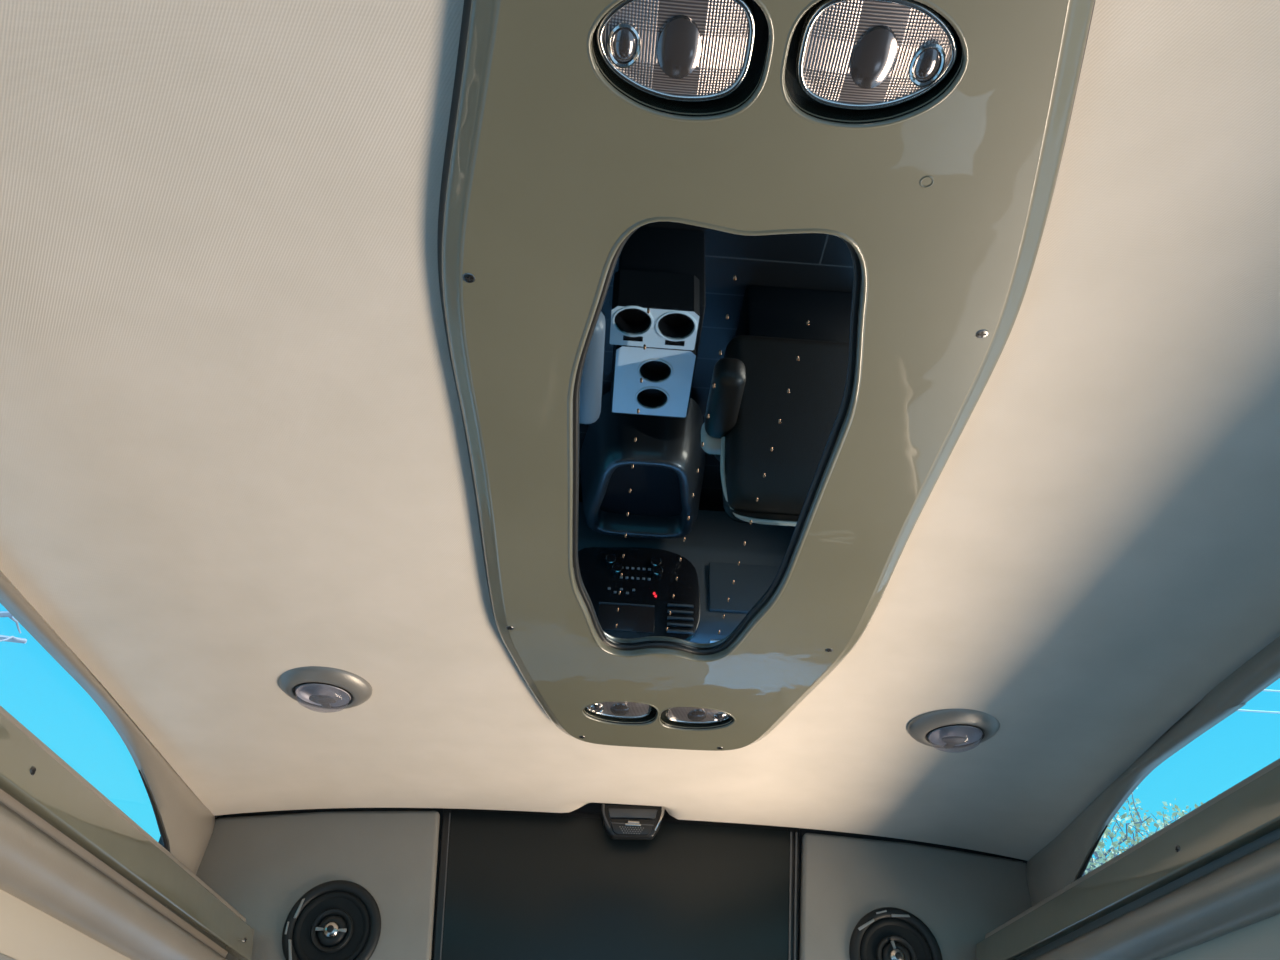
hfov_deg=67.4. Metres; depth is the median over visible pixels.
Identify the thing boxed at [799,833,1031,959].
wall panel
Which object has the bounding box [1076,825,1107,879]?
window
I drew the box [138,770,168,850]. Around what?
window
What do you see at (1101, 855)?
leafy tree
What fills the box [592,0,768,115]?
reading lamp
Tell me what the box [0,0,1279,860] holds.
ceiling
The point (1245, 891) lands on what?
trim panel
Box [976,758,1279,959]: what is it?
window trim
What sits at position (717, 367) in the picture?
mirror
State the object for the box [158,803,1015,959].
wall
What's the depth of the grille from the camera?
2.28 m
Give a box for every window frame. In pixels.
[0,571,214,874]
[1026,636,1279,905]
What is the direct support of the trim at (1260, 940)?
attached to the wall
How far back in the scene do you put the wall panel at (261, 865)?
2.23 m
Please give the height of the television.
0.443 m
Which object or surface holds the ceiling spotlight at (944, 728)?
attached to the ceiling
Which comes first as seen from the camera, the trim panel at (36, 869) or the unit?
the trim panel at (36, 869)
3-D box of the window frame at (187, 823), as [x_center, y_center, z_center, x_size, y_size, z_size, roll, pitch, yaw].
[-0.899,-0.168,0.787,0.058,0.280,3.586,4,-37,-2]
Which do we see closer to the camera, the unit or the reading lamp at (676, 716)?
the reading lamp at (676, 716)
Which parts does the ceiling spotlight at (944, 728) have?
shield arm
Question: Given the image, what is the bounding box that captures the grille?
[621,826,643,833]
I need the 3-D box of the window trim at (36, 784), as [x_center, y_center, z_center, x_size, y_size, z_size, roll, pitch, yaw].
[-0.786,-0.013,0.713,0.129,0.086,3.435,4,-37,-2]
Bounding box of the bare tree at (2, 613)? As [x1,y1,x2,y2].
[0,611,26,643]
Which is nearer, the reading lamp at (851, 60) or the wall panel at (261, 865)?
the reading lamp at (851, 60)
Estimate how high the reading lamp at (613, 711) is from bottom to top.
0.022 m
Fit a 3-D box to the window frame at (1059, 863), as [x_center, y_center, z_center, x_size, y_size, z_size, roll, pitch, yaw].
[0.996,-0.039,0.852,0.086,0.280,3.587,3,-37,-1]
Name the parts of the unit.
trim, trim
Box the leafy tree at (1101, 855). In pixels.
[1083,788,1218,875]
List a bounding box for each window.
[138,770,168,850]
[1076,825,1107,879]
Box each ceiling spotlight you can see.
[278,666,372,708]
[907,709,999,748]
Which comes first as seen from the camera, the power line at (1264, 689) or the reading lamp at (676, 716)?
the reading lamp at (676, 716)
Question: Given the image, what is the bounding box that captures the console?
[437,0,1095,750]
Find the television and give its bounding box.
[433,808,799,959]
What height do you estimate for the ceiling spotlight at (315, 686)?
0.047 m
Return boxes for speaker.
[282,880,380,959]
[849,907,942,959]
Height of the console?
0.033 m
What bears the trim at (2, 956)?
attached to the wall
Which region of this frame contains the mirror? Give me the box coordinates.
[567,217,867,661]
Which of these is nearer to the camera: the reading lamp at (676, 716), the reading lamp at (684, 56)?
the reading lamp at (684, 56)
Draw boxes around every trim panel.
[0,802,226,959]
[1032,839,1279,959]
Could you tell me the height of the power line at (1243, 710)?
0.038 m
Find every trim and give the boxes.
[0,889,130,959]
[0,953,15,959]
[1160,914,1279,959]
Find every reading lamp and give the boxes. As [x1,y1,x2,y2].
[583,702,656,723]
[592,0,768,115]
[660,707,733,728]
[785,0,962,123]
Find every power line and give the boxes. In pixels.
[1237,709,1279,713]
[1263,689,1279,691]
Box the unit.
[600,803,664,839]
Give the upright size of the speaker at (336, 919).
0.214 m
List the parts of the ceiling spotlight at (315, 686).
shield arm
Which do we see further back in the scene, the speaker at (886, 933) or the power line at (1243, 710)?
the power line at (1243, 710)

